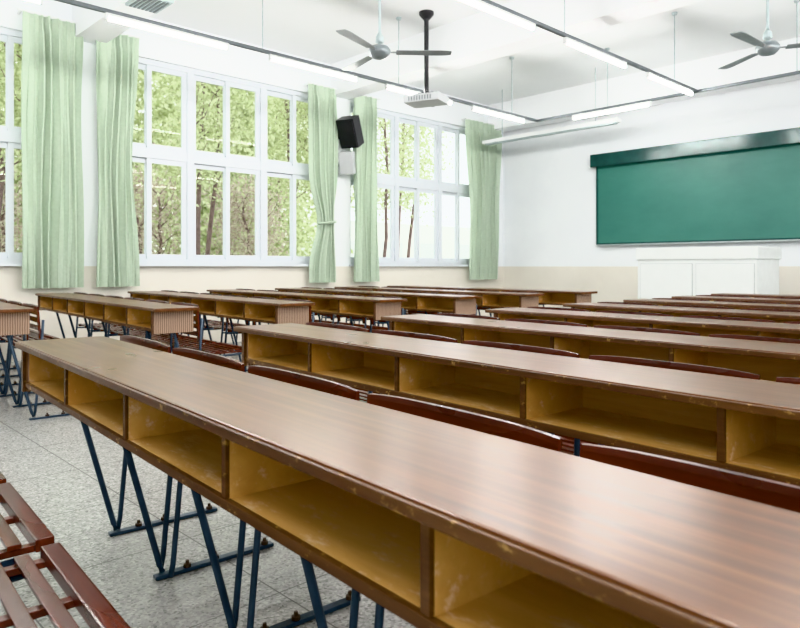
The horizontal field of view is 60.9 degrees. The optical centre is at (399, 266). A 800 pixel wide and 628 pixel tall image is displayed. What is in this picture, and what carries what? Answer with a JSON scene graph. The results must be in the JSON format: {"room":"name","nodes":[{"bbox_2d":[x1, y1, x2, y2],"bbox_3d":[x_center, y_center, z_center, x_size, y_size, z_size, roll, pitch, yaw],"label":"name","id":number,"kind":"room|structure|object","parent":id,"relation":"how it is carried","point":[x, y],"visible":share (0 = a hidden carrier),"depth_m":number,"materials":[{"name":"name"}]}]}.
{"room":"classroom","nodes":[
{"label":"classroom","id":0,"kind":"room"},
{"bbox_2d":[0,342,415,627],"bbox_3d":[1.168,1.070,4.303,14.240,0.100,12.400,0,0,-44],"label":"floor","id":1,"kind":"structure","parent":0,"point":[48,462],"depth_m":2.51,"materials":[{"name":"stone"}]},
{"bbox_2d":[4,300,25,403],"bbox_3d":[-2.801,0.635,5.292,0.415,0.750,0.490,0,0,-40],"label":"slatted chair","id":2,"kind":"object","parent":1,"relation":"on","point":[10,301],"visible":0.11,"depth_m":5.32,"materials":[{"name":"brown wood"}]},
{"bbox_2d":[0,482,53,567],"bbox_3d":[-1.074,0.635,1.546,0.415,0.750,0.490,0,0,-40],"label":"slatted chair","id":3,"kind":"object","parent":1,"relation":"on","point":[37,535],"visible":0.93,"depth_m":1.55,"materials":[{"name":"brown wood"}]},
{"bbox_2d":[0,298,59,393],"bbox_3d":[-3.141,0.635,5.699,0.415,0.750,0.490,0,0,-40],"label":"slatted chair","id":4,"kind":"object","parent":1,"relation":"on","point":[46,336],"visible":0.27,"depth_m":5.61,"materials":[{"name":"brown wood"}]},
{"bbox_2d":[19,303,44,416],"bbox_3d":[-2.460,0.635,4.886,0.415,0.750,0.490,0,0,-40],"label":"slatted chair","id":5,"kind":"object","parent":1,"relation":"on","point":[40,328],"visible":0.3,"depth_m":4.63,"materials":[{"name":"brown wood"}]},
{"bbox_2d":[0,302,69,419],"bbox_3d":[-3.417,0.644,5.761,0.727,0.748,3.340,0,0,-40],"label":"desk","id":6,"kind":"object","parent":1,"relation":"on","point":[14,319],"visible":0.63,"depth_m":4.47,"materials":[{"name":"brown wood"}]},
{"bbox_2d":[0,542,130,627],"bbox_3d":[-0.734,0.635,1.140,0.415,0.750,0.490,0,0,-40],"label":"slatted chair","id":7,"kind":"object","parent":1,"relation":"on","point":[82,594],"visible":1,"depth_m":1.24,"materials":[{"name":"brown wood"}]},
{"bbox_2d":[74,292,120,336],"bbox_3d":[-3.127,0.635,7.067,0.415,0.750,0.490,0,0,-40],"label":"slatted chair","id":8,"kind":"object","parent":1,"relation":"on","point":[77,324],"visible":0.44,"depth_m":7.04,"materials":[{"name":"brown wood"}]},
{"bbox_2d":[88,294,137,336],"bbox_3d":[-2.787,0.635,6.661,0.415,0.750,0.490,0,0,-40],"label":"slatted chair","id":9,"kind":"object","parent":1,"relation":"on","point":[116,328],"visible":0.34,"depth_m":6.63,"materials":[{"name":"brown wood"}]},
{"bbox_2d":[35,293,199,347],"bbox_3d":[-2.382,0.644,5.911,0.727,0.748,3.340,0,0,-40],"label":"desk","id":10,"kind":"object","parent":1,"relation":"on","point":[155,317],"visible":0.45,"depth_m":5.11,"materials":[{"name":"brown wood"}]},
{"bbox_2d":[105,295,152,337],"bbox_3d":[-2.446,0.635,6.255,0.415,0.750,0.490,0,0,-40],"label":"slatted chair","id":11,"kind":"object","parent":1,"relation":"on","point":[139,331],"visible":0.34,"depth_m":6.26,"materials":[{"name":"brown wood"}]},
{"bbox_2d":[117,335,172,567],"bbox_3d":[-0.793,0.635,2.578,0.415,0.750,0.490,0,0,-40],"label":"slatted chair","id":12,"kind":"object","parent":1,"relation":"on","point":[149,343],"visible":0.07,"depth_m":2.38,"materials":[{"name":"brown wood"}]},
{"bbox_2d":[124,297,189,340],"bbox_3d":[-2.106,0.635,5.849,0.415,0.750,0.490,0,0,-40],"label":"slatted chair","id":13,"kind":"object","parent":1,"relation":"on","point":[156,337],"visible":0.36,"depth_m":5.81,"materials":[{"name":"brown wood"}]},
{"bbox_2d":[146,300,216,352],"bbox_3d":[-1.765,0.635,5.442,0.415,0.750,0.490,0,0,-40],"label":"slatted chair","id":14,"kind":"object","parent":1,"relation":"on","point":[188,341],"visible":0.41,"depth_m":5.39,"materials":[{"name":"brown wood"}]},
{"bbox_2d":[179,291,229,344],"bbox_3d":[-2.078,0.635,7.248,0.415,0.750,0.490,0,0,-40],"label":"slatted chair","id":15,"kind":"object","parent":1,"relation":"on","point":[211,322],"visible":0.2,"depth_m":7.20,"materials":[{"name":"brown wood"}]},
{"bbox_2d":[171,302,241,356],"bbox_3d":[-1.425,0.635,5.036,0.415,0.750,0.490,0,0,-40],"label":"slatted chair","id":16,"kind":"object","parent":1,"relation":"on","point":[213,348],"visible":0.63,"depth_m":4.92,"materials":[{"name":"brown wood"}]},
{"bbox_2d":[168,348,245,627],"bbox_3d":[-0.452,0.635,2.172,0.415,0.750,0.490,0,0,-40],"label":"slatted chair","id":17,"kind":"object","parent":1,"relation":"on","point":[203,356],"visible":0.12,"depth_m":2.00,"materials":[{"name":"brown wood"}]},
{"bbox_2d":[128,291,314,370],"bbox_3d":[-1.674,0.644,6.498,0.727,0.748,3.340,0,0,-40],"label":"desk","id":18,"kind":"object","parent":1,"relation":"on","point":[259,310],"visible":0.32,"depth_m":5.67,"materials":[{"name":"brown wood"}]},
{"bbox_2d":[200,293,247,354],"bbox_3d":[-1.738,0.635,6.842,0.415,0.750,0.490,0,0,-40],"label":"slatted chair","id":19,"kind":"object","parent":1,"relation":"on","point":[223,326],"visible":0.4,"depth_m":6.78,"materials":[{"name":"brown wood"}]},
{"bbox_2d":[223,295,249,371],"bbox_3d":[-1.397,0.635,6.436,0.415,0.750,0.490,0,0,-40],"label":"slatted chair","id":20,"kind":"object","parent":1,"relation":"on","point":[227,319],"visible":0.2,"depth_m":6.48,"materials":[{"name":"brown wood"}]},
{"bbox_2d":[279,299,314,321],"bbox_3d":[-0.717,0.635,5.623,0.415,0.750,0.490,0,0,-40],"label":"slatted chair","id":21,"kind":"object","parent":1,"relation":"on","point":[311,317],"visible":0.08,"depth_m":5.35,"materials":[{"name":"brown wood"}]},
{"bbox_2d":[247,366,359,627],"bbox_3d":[-0.112,0.635,1.766,0.415,0.750,0.490,0,0,-40],"label":"slatted chair","id":22,"kind":"object","parent":1,"relation":"on","point":[319,384],"visible":0.08,"depth_m":1.67,"materials":[{"name":"brown wood"}]},
{"bbox_2d":[206,289,406,344],"bbox_3d":[-0.965,0.644,7.085,0.727,0.748,3.340,0,0,-40],"label":"desk","id":23,"kind":"object","parent":1,"relation":"on","point":[341,305],"visible":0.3,"depth_m":6.17,"materials":[{"name":"brown wood"}]},
{"bbox_2d":[306,292,362,325],"bbox_3d":[-0.689,0.635,7.023,0.415,0.750,0.490,0,0,-40],"label":"slatted chair","id":24,"kind":"object","parent":1,"relation":"on","point":[330,315],"visible":0.14,"depth_m":6.93,"materials":[{"name":"brown wood"}]},
{"bbox_2d":[323,288,360,322],"bbox_3d":[-0.662,0.635,8.422,0.415,0.750,0.490,0,0,-40],"label":"slatted chair","id":25,"kind":"object","parent":1,"relation":"on","point":[326,316],"visible":0.19,"depth_m":8.30,"materials":[{"name":"brown wood"}]},
{"bbox_2d":[306,322,379,402],"bbox_3d":[-0.154,0.635,3.201,0.415,0.750,0.490,0,0,-40],"label":"slatted chair","id":26,"kind":"object","parent":1,"relation":"on","point":[363,393],"visible":0.14,"depth_m":3.11,"materials":[{"name":"brown wood"}]},
{"bbox_2d":[334,294,387,330],"bbox_3d":[-0.349,0.635,6.617,0.415,0.750,0.490,0,0,-40],"label":"slatted chair","id":27,"kind":"object","parent":1,"relation":"on","point":[364,319],"visible":0.23,"depth_m":6.56,"materials":[{"name":"brown wood"}]},
{"bbox_2d":[275,288,482,324],"bbox_3d":[-0.257,0.644,7.672,0.727,0.748,3.340,0,0,-40],"label":"desk","id":28,"kind":"object","parent":1,"relation":"on","point":[419,302],"visible":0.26,"depth_m":6.70,"materials":[{"name":"brown wood"}]},
{"bbox_2d":[367,296,403,332],"bbox_3d":[-0.008,0.635,6.211,0.415,0.750,0.490,0,0,-40],"label":"slatted chair","id":29,"kind":"object","parent":1,"relation":"on","point":[402,312],"visible":0.08,"depth_m":6.17,"materials":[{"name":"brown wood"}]},
{"bbox_2d":[15,336,799,627],"bbox_3d":[0.633,0.644,0.609,0.727,0.748,5.460,0,0,-40],"label":"desk","id":30,"kind":"object","parent":1,"relation":"on","point":[438,524],"visible":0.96,"depth_m":0.91,"materials":[{"name":"brown wood"}]},
{"bbox_2d":[374,330,457,394],"bbox_3d":[0.187,0.635,2.795,0.415,0.750,0.490,0,0,-40],"label":"slatted chair","id":31,"kind":"object","parent":1,"relation":"on","point":[387,332],"visible":0.07,"depth_m":2.66,"materials":[{"name":"brown wood"}]},
{"bbox_2d":[406,292,438,314],"bbox_3d":[0.360,0.635,7.204,0.415,0.750,0.490,0,0,-40],"label":"slatted chair","id":32,"kind":"object","parent":1,"relation":"on","point":[410,312],"visible":0.09,"depth_m":7.10,"materials":[{"name":"brown wood"}]},
{"bbox_2d":[334,286,544,325],"bbox_3d":[0.451,0.644,8.259,0.727,0.748,3.340,0,0,-40],"label":"desk","id":33,"kind":"object","parent":1,"relation":"on","point":[490,299],"visible":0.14,"depth_m":7.27,"materials":[{"name":"brown wood"}]},
{"bbox_2d":[367,394,561,627],"bbox_3d":[0.229,0.635,1.359,0.415,0.750,0.490,0,0,-40],"label":"slatted chair","id":34,"kind":"object","parent":1,"relation":"on","point":[462,418],"visible":0.07,"depth_m":1.22,"materials":[{"name":"brown wood"}]},
{"bbox_2d":[435,313,499,319],"bbox_3d":[0.497,0.635,3.834,0.415,0.750,0.490,0,0,-40],"label":"slatted chair","id":35,"kind":"object","parent":1,"relation":"on","point":[442,314],"visible":0.08,"depth_m":3.71,"materials":[{"name":"brown wood"}]},
{"bbox_2d":[387,285,597,314],"bbox_3d":[1.159,0.644,8.847,0.727,0.748,3.340,0,0,-40],"label":"desk","id":36,"kind":"object","parent":1,"relation":"on","point":[552,297],"visible":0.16,"depth_m":7.86,"materials":[{"name":"brown wood"}]},
{"bbox_2d":[233,323,799,485],"bbox_3d":[1.272,0.644,1.232,0.727,0.748,5.460,0,0,-40],"label":"desk","id":37,"kind":"object","parent":1,"relation":"on","point":[748,426],"visible":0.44,"depth_m":1.83,"materials":[{"name":"brown wood"}]},
{"bbox_2d":[463,341,611,456],"bbox_3d":[0.527,0.635,2.389,0.415,0.750,0.490,0,0,-40],"label":"slatted chair","id":38,"kind":"object","parent":1,"relation":"on","point":[570,445],"visible":0.06,"depth_m":2.26,"materials":[{"name":"brown wood"}]},
{"bbox_2d":[505,319,586,326],"bbox_3d":[0.837,0.635,3.428,0.415,0.750,0.490,0,0,-40],"label":"slatted chair","id":39,"kind":"object","parent":1,"relation":"on","point":[517,320],"visible":0.08,"depth_m":3.30,"materials":[{"name":"brown wood"}]},
{"bbox_2d":[527,307,590,311],"bbox_3d":[1.147,0.635,4.466,0.415,0.750,0.490,0,0,-40],"label":"slatted chair","id":40,"kind":"object","parent":1,"relation":"on","point":[552,308],"visible":0.05,"depth_m":4.34,"materials":[{"name":"brown wood"}]},
{"bbox_2d":[381,314,799,381],"bbox_3d":[1.923,0.644,1.865,0.727,0.748,5.460,0,0,-40],"label":"desk","id":41,"kind":"object","parent":1,"relation":"on","point":[769,360],"visible":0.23,"depth_m":2.79,"materials":[{"name":"brown wood"}]},
{"bbox_2d":[597,302,657,305],"bbox_3d":[1.798,0.635,5.099,0.415,0.750,0.490,0,0,-40],"label":"slatted chair","id":42,"kind":"object","parent":1,"relation":"on","point":[597,302],"visible":0.04,"depth_m":4.98,"materials":[{"name":"brown wood"}]},
{"bbox_2d":[596,311,672,316],"bbox_3d":[1.488,0.635,4.060,0.415,0.750,0.490,0,0,-40],"label":"slatted chair","id":43,"kind":"object","parent":1,"relation":"on","point":[620,312],"visible":0.02,"depth_m":3.92,"materials":[{"name":"brown wood"}]},
{"bbox_2d":[485,307,799,338],"bbox_3d":[2.573,0.644,2.498,0.727,0.748,5.460,0,0,-40],"label":"desk","id":44,"kind":"object","parent":1,"relation":"on","point":[704,327],"visible":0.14,"depth_m":3.57,"materials":[{"name":"brown wood"}]},
{"bbox_2d":[593,325,699,335],"bbox_3d":[1.178,0.635,3.021,0.415,0.750,0.490,0,0,-40],"label":"slatted chair","id":45,"kind":"object","parent":1,"relation":"on","point":[598,326],"visible":0.07,"depth_m":2.89,"materials":[{"name":"brown wood"}]},
{"bbox_2d":[589,355,759,444],"bbox_3d":[0.868,0.635,1.982,0.415,0.750,0.490,0,0,-40],"label":"slatted chair","id":46,"kind":"object","parent":1,"relation":"on","point":[619,359],"visible":0.07,"depth_m":1.84,"materials":[{"name":"brown wood"}]},
{"bbox_2d":[652,298,708,300],"bbox_3d":[2.448,0.635,5.732,0.415,0.750,0.490,0,0,-40],"label":"slatted chair","id":47,"kind":"object","parent":1,"relation":"on","point":[652,298],"visible":0.04,"depth_m":5.62,"materials":[{"name":"brown wood"}]},
{"bbox_2d":[563,302,799,322],"bbox_3d":[3.224,0.644,3.130,0.727,0.748,5.460,0,0,-40],"label":"desk","id":48,"kind":"object","parent":1,"relation":"on","point":[777,316],"visible":0.2,"depth_m":4.32,"materials":[{"name":"brown wood"}]},
{"bbox_2d":[580,444,799,512],"bbox_3d":[0.569,0.635,0.953,0.415,0.750,0.490,0,0,-40],"label":"slatted chair","id":49,"kind":"object","parent":1,"relation":"on","point":[758,489],"visible":0.12,"depth_m":0.89,"materials":[{"name":"brown wood"}]},
{"bbox_2d":[663,305,734,308],"bbox_3d":[2.138,0.635,4.693,0.415,0.750,0.490,0,0,-40],"label":"slatted chair","id":50,"kind":"object","parent":1,"relation":"on","point":[695,306],"visible":0.06,"depth_m":4.56,"materials":[{"name":"brown wood"}]},
{"bbox_2d":[623,299,799,309],"bbox_3d":[3.874,0.644,3.763,0.727,0.748,5.460,0,0,-40],"label":"desk","id":51,"kind":"object","parent":1,"relation":"on","point":[660,302],"visible":0.18,"depth_m":5.11,"materials":[{"name":"brown wood"}]},
{"bbox_2d":[679,315,775,322],"bbox_3d":[1.828,0.635,3.654,0.415,0.750,0.490,0,0,-40],"label":"slatted chair","id":52,"kind":"object","parent":1,"relation":"on","point":[688,316],"visible":0.08,"depth_m":3.53,"materials":[{"name":"brown wood"}]},
{"bbox_2d":[671,296,799,303],"bbox_3d":[4.525,0.644,4.396,0.727,0.748,5.460,0,0,-40],"label":"desk","id":53,"kind":"object","parent":1,"relation":"on","point":[710,298],"visible":0.06,"depth_m":5.83,"materials":[{"name":"brown wood"}]},
{"bbox_2d":[716,300,780,303],"bbox_3d":[2.789,0.635,5.326,0.415,0.750,0.490,0,0,-40],"label":"slatted chair","id":54,"kind":"object","parent":1,"relation":"on","point":[716,300],"visible":0.06,"depth_m":5.20,"materials":[{"name":"brown wood"}]},
{"bbox_2d":[709,334,799,343],"bbox_3d":[1.518,0.635,2.615,0.415,0.750,0.490,0,0,-40],"label":"slatted chair","id":55,"kind":"object","parent":1,"relation":"on","point":[745,337],"visible":0.09,"depth_m":2.55,"materials":[{"name":"brown wood"}]},
{"bbox_2d":[711,293,799,297],"bbox_3d":[5.175,0.644,5.028,0.727,0.748,5.460,0,0,-40],"label":"desk","id":56,"kind":"object","parent":1,"relation":"on","point":[730,294],"visible":0.07,"depth_m":6.63,"materials":[{"name":"brown wood"}]},
{"bbox_2d":[740,308,799,311],"bbox_3d":[2.479,0.635,4.287,0.415,0.750,0.490,0,0,-40],"label":"slatted chair","id":57,"kind":"object","parent":1,"relation":"on","point":[759,309],"visible":0.06,"depth_m":4.22,"materials":[{"name":"brown wood"}]},
{"bbox_2d":[776,377,799,384],"bbox_3d":[1.208,0.635,1.576,0.415,0.750,0.490,0,0,-40],"label":"slatted chair","id":58,"kind":"object","parent":1,"relation":"on","point":[792,380],"visible":0.07,"depth_m":1.62,"materials":[{"name":"brown wood"}]},
{"bbox_3d":[4.993,0.945,8.796,1.880,0.149,6.600,0,0,-44],"label":"podium","id":59,"kind":"object","parent":1,"relation":"on","visible":0},
{"bbox_2d":[636,246,781,298],"bbox_3d":[4.123,0.307,9.141,0.880,1.124,1.580,0,0,-44],"label":"desk","id":60,"kind":"object","parent":59,"relation":"on","point":[691,271],"visible":0.64,"depth_m":8.75,"materials":[{"name":"white laminate"}]},
{"bbox_2d":[0,0,502,361],"bbox_3d":[-2.995,-1.030,8.651,13.640,4.100,0.240,0,0,-44],"label":"wall","id":61,"kind":"structure","parent":0,"point":[235,62],"depth_m":9.02,"materials":[{"name":"white paint"}]},
{"bbox_2d":[0,27,22,265],"bbox_3d":[-5.004,-1.295,6.628,3.360,2.570,0.255,0,0,-44],"label":"window","id":62,"kind":"structure","parent":61,"relation":"in","point":[10,135],"depth_m":7.42,"materials":[{"name":"white metal"}]},
{"bbox_2d":[17,8,83,288],"bbox_3d":[-3.855,-1.266,7.503,0.670,2.992,0.228,0,0,-44],"label":"curtain","id":63,"kind":"object","parent":61,"relation":"hanging from","point":[52,55],"visible":0.99,"depth_m":7.50,"materials":[{"name":"green fabric"}]},
{"bbox_2d":[96,33,140,286],"bbox_3d":[-3.336,-1.266,8.002,0.550,2.992,0.226,0,0,-44],"label":"curtain","id":64,"kind":"object","parent":61,"relation":"hanging from","point":[117,60],"visible":0.98,"depth_m":7.95,"materials":[{"name":"green fabric"}]},
{"bbox_2d":[71,0,174,44],"bbox_3d":[0.453,-2.840,3.619,0.340,0.480,11.800,0,0,-44],"label":"beam","id":65,"kind":"structure","parent":61,"relation":"attached to","point":[90,24],"depth_m":7.41,"materials":[{"name":"paint"}]},
{"bbox_2d":[125,0,173,13],"bbox_3d":[-2.452,-2.580,6.652,0.320,0.040,0.400,0,0,-44],"label":"air vent","id":66,"kind":"object","parent":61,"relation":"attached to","point":[153,6],"visible":1,"depth_m":6.66,"materials":[{"name":"white metal"}]},
{"bbox_2d":[132,57,309,265],"bbox_3d":[-2.310,-1.295,9.207,3.360,2.570,0.255,0,0,-44],"label":"window","id":67,"kind":"structure","parent":61,"relation":"in","point":[190,159],"depth_m":9.13,"materials":[{"name":"white metal"}]},
{"bbox_2d":[0,265,503,266],"bbox_3d":[-2.908,-0.007,8.560,13.640,0.025,0.012,0,0,-44],"label":"trim","id":68,"kind":"structure","parent":61,"relation":"attached to","point":[84,265],"depth_m":9.44,"materials":[{"name":"beige paint"}]},
{"bbox_2d":[304,82,337,282],"bbox_3d":[-1.140,-1.231,10.089,0.570,2.922,0.247,0,0,-44],"label":"curtain","id":69,"kind":"object","parent":61,"relation":"hanging from","point":[322,100],"visible":1,"depth_m":10.04,"materials":[{"name":"green fabric"}]},
{"bbox_2d":[338,151,355,174],"bbox_3d":[-0.829,-1.580,10.333,0.276,0.361,0.240,0,0,11],"label":"wall box","id":70,"kind":"object","parent":61,"relation":"attached to","point":[346,163],"visible":1,"depth_m":10.25,"materials":[{"name":"white plastic"}]},
{"bbox_2d":[336,115,363,148],"bbox_3d":[-0.806,-2.040,10.291,0.402,0.494,0.411,0,0,22],"label":"wall speaker","id":71,"kind":"object","parent":61,"relation":"attached to","point":[350,135],"visible":0.98,"depth_m":10.18},
{"bbox_2d":[336,121,356,147],"bbox_3d":[-0.796,-1.983,10.167,0.260,0.360,0.190,0,0,22],"label":"grille","id":72,"kind":"object","parent":71,"relation":"attached to","point":[347,130],"depth_m":10.15,"materials":[{"name":"black plastic"}]},
{"bbox_2d":[353,95,380,281],"bbox_3d":[-0.547,-1.231,10.670,0.590,2.922,0.229,0,0,-44],"label":"curtain","id":73,"kind":"object","parent":61,"relation":"hanging from","point":[366,253],"visible":0.94,"depth_m":10.62,"materials":[{"name":"green fabric"}]},
{"bbox_2d":[349,103,469,265],"bbox_3d":[0.348,-1.295,11.753,3.260,2.570,0.255,0,0,-44],"label":"window","id":74,"kind":"structure","parent":61,"relation":"in","point":[392,181],"depth_m":11.80,"materials":[{"name":"white metal"}]},
{"bbox_2d":[461,118,501,279],"bbox_3d":[1.529,-1.236,12.659,0.978,2.932,0.228,0,0,-44],"label":"curtain","id":75,"kind":"object","parent":61,"relation":"hanging from","point":[483,161],"visible":0.98,"depth_m":12.60,"materials":[{"name":"green fabric"}]},
{"bbox_2d":[331,0,703,99],"bbox_3d":[3.147,-2.840,6.198,0.340,0.480,11.800,0,0,-44],"label":"beam","id":76,"kind":"structure","parent":61,"relation":"attached to","point":[483,36],"depth_m":8.17,"materials":[{"name":"paint"}]},
{"bbox_2d":[488,37,799,132],"bbox_3d":[5.877,-2.840,8.813,0.340,0.480,11.800,0,0,-44],"label":"beam","id":77,"kind":"structure","parent":61,"relation":"attached to","point":[702,73],"depth_m":10.62,"materials":[{"name":"paint"}]},
{"bbox_2d":[149,0,799,104],"bbox_3d":[1.168,-3.155,4.303,14.240,0.150,12.400,0,0,-44],"label":"ceiling","id":78,"kind":"structure","parent":0,"point":[302,28],"depth_m":8.97,"materials":[{"name":"paint"}]},
{"bbox_2d":[54,0,536,121],"bbox_3d":[-1.605,-2.652,6.881,10.200,0.855,0.070,0,0,-44],"label":"rail","id":79,"kind":"object","parent":78,"relation":"hanging from","point":[71,2],"visible":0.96,"depth_m":7.05,"materials":[{"name":"grey metal"}]},
{"bbox_2d":[104,12,228,49],"bbox_3d":[-2.147,-2.194,6.362,1.200,0.064,0.036,0,0,-44],"label":"tube light","id":80,"kind":"object","parent":79,"relation":"attached to","point":[107,16],"visible":1,"depth_m":6.30,"materials":[{"name":"white paint"}]},
{"bbox_2d":[268,54,357,81],"bbox_3d":[-0.933,-2.194,7.524,1.200,0.064,0.036,0,0,-44],"label":"tube light","id":81,"kind":"object","parent":79,"relation":"attached to","point":[271,57],"visible":1,"depth_m":7.47,"materials":[{"name":"white paint"}]},
{"bbox_2d":[385,83,452,104],"bbox_3d":[0.258,-2.194,8.666,1.200,0.064,0.036,0,0,-44],"label":"tube light","id":82,"kind":"object","parent":79,"relation":"attached to","point":[387,86],"visible":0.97,"depth_m":8.43,"materials":[{"name":"white paint"}]},
{"bbox_2d":[471,105,524,122],"bbox_3d":[1.428,-2.194,9.786,1.200,0.064,0.036,0,0,-44],"label":"tube light","id":83,"kind":"object","parent":79,"relation":"attached to","point":[475,108],"visible":1,"depth_m":9.75,"materials":[{"name":"white paint"}]},
{"bbox_2d":[336,0,451,70],"bbox_3d":[-0.327,-2.610,7.027,1.306,0.940,1.267,0,0,-44],"label":"ceiling fan","id":84,"kind":"object","parent":78,"relation":"hanging from","point":[379,51],"visible":1,"depth_m":6.97,"materials":[{"name":"grey metal"}]},
{"bbox_2d":[404,10,448,108],"bbox_3d":[0.325,-2.525,8.237,0.460,1.110,0.374,0,0,26],"label":"projector","id":85,"kind":"object","parent":78,"relation":"hanging from","point":[425,99],"visible":0.98,"depth_m":8.19,"materials":[{"name":"white plastic"}]},
{"bbox_2d":[482,68,620,144],"bbox_3d":[2.399,-2.620,11.158,0.120,0.920,2.600,0,0,-44],"label":"lamp","id":86,"kind":"object","parent":78,"relation":"hanging from","point":[613,121],"visible":0.97,"depth_m":10.99,"materials":[{"name":"white metal"}]},
{"bbox_2d":[485,122,617,144],"bbox_3d":[2.399,-2.171,11.158,0.090,0.022,2.500,0,0,-44],"label":"diffuser","id":87,"kind":"object","parent":86,"relation":"attached to","point":[594,124],"depth_m":11.07,"materials":[{"name":"white plastic"}]},
{"bbox_2d":[481,0,696,91],"bbox_3d":[0.076,-2.652,5.126,10.200,0.855,0.070,0,0,-44],"label":"rail","id":88,"kind":"object","parent":78,"relation":"hanging from","point":[539,24],"visible":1,"depth_m":6.78,"materials":[{"name":"grey metal"}]},
{"bbox_2d":[459,0,535,30],"bbox_3d":[0.798,-2.194,5.818,1.200,0.064,0.036,0,0,-44],"label":"tube light","id":89,"kind":"object","parent":88,"relation":"attached to","point":[484,6],"visible":1,"depth_m":5.88,"materials":[{"name":"white paint"}]},
{"bbox_2d":[563,37,626,68],"bbox_3d":[2.026,-2.194,6.994,1.200,0.064,0.036,0,0,-44],"label":"tube light","id":90,"kind":"object","parent":88,"relation":"attached to","point":[566,40],"visible":1,"depth_m":6.93,"materials":[{"name":"white paint"}]},
{"bbox_2d":[646,72,692,95],"bbox_3d":[3.253,-2.194,8.169,1.200,0.064,0.036,0,0,-44],"label":"tube light","id":91,"kind":"object","parent":88,"relation":"attached to","point":[650,75],"visible":1,"depth_m":8.11,"materials":[{"name":"white paint"}]},
{"bbox_2d":[536,0,799,121],"bbox_3d":[4.652,-2.652,7.778,0.070,0.855,7.400,0,0,-44],"label":"rail","id":92,"kind":"object","parent":78,"relation":"hanging from","point":[796,72],"visible":0.97,"depth_m":8.62,"materials":[{"name":"grey metal"}]},
{"bbox_2d":[572,101,651,119],"bbox_3d":[2.951,-2.194,9.555,0.036,0.064,1.200,0,0,-44],"label":"tube light","id":93,"kind":"object","parent":92,"relation":"attached to","point":[648,103],"visible":1,"depth_m":9.51,"materials":[{"name":"white paint"}]},
{"bbox_2d":[718,0,799,68],"bbox_3d":[3.698,-2.630,6.890,1.196,0.900,1.331,0,0,-44],"label":"ceiling fan","id":94,"kind":"object","parent":78,"relation":"hanging from","point":[769,47],"visible":1,"depth_m":6.95,"materials":[{"name":"grey metal"}]},
{"bbox_2d":[503,79,799,307],"bbox_3d":[6.181,-1.030,9.103,0.240,4.100,12.280,0,0,-44],"label":"wall","id":95,"kind":"structure","parent":0,"point":[549,182],"depth_m":11.94,"materials":[{"name":"white paint"}]},
{"bbox_2d":[590,127,799,245],"bbox_3d":[4.917,-1.147,10.123,0.165,1.565,4.580,0,0,-44],"label":"chalkboard","id":96,"kind":"object","parent":95,"relation":"attached to","point":[739,188],"visible":1,"depth_m":10.44,"materials":[{"name":"metal"}]},
{"bbox_2d":[597,239,799,245],"bbox_3d":[4.929,-0.375,10.120,0.060,0.020,4.400,0,0,-44],"label":"chalk tray","id":97,"kind":"object","parent":96,"relation":"on","point":[684,241],"depth_m":10.62,"materials":[{"name":"metal"}]},
{"label":"outside","id":98,"kind":"structure","parent":0,"visible":0},
{"bbox_3d":[-11.049,1.320,36.841,85.000,0.100,51.500,0,0,-44],"label":"ground","id":99,"kind":"structure","parent":98,"visible":0},
{"bbox_2d":[0,151,21,251],"bbox_3d":[-8.408,-0.854,13.598,2.625,4.263,3.477,0,0,37],"label":"tree","id":100,"kind":"object","parent":99,"relation":"on","point":[2,221],"visible":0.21,"depth_m":13.95,"materials":[{"name":"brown plant"}]},
{"bbox_2d":[0,41,143,251],"bbox_3d":[-5.850,-2.637,10.667,4.067,7.830,3.226,0,0,-44],"label":"tree","id":101,"kind":"object","parent":99,"relation":"on","point":[17,93],"visible":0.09,"depth_m":10.37,"materials":[{"name":"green plant"}]},
{"bbox_2d":[0,44,251,254],"bbox_3d":[-10.733,-3.336,20.828,11.563,14.342,8.525,0,0,-3],"label":"tree","id":102,"kind":"object","parent":99,"relation":"on","point":[138,116],"visible":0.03,"depth_m":21.19,"materials":[{"name":"green plant"}]},
{"bbox_2d":[132,141,217,254],"bbox_3d":[-6.149,-0.854,15.955,3.477,4.263,2.625,0,0,5],"label":"tree","id":103,"kind":"object","parent":99,"relation":"on","point":[159,225],"visible":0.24,"depth_m":15.95,"materials":[{"name":"green plant"}]},
{"bbox_2d":[133,72,276,254],"bbox_3d":[-3.852,-2.618,12.640,3.094,7.789,3.933,0,0,-1],"label":"tree","id":104,"kind":"object","parent":99,"relation":"on","point":[203,99],"visible":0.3,"depth_m":12.80,"materials":[{"name":"green plant"}]},
{"bbox_2d":[179,159,301,255],"bbox_3d":[-4.069,-0.854,18.069,3.477,4.263,2.625,0,0,-24],"label":"tree","id":105,"kind":"object","parent":99,"relation":"on","point":[243,224],"visible":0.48,"depth_m":17.87,"materials":[{"name":"green plant"}]},
{"bbox_2d":[132,73,353,255],"bbox_3d":[-6.158,-3.336,25.678,11.563,14.342,8.525,0,0,-32],"label":"tree","id":106,"kind":"object","parent":99,"relation":"on","point":[302,236],"visible":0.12,"depth_m":24.78,"materials":[{"name":"green plant"}]},
{"bbox_2d":[235,94,389,242],"bbox_3d":[-1.955,-2.637,14.902,4.067,7.830,3.226,0,0,-15],"label":"tree","id":107,"kind":"object","parent":99,"relation":"on","point":[301,111],"visible":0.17,"depth_m":14.67,"materials":[{"name":"green plant"}]},
{"bbox_2d":[163,217,469,257],"bbox_3d":[-1.654,-0.955,53.778,32.000,4.450,8.030,0,0,-44],"label":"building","id":108,"kind":"structure","parent":99,"relation":"on","point":[426,233],"depth_m":51.63,"materials":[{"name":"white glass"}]},
{"bbox_2d":[352,118,453,257],"bbox_3d":[-0.181,-2.618,17.358,3.094,7.789,3.933,0,0,28],"label":"tree","id":109,"kind":"object","parent":99,"relation":"on","point":[404,148],"visible":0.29,"depth_m":17.35,"materials":[{"name":"green plant"}]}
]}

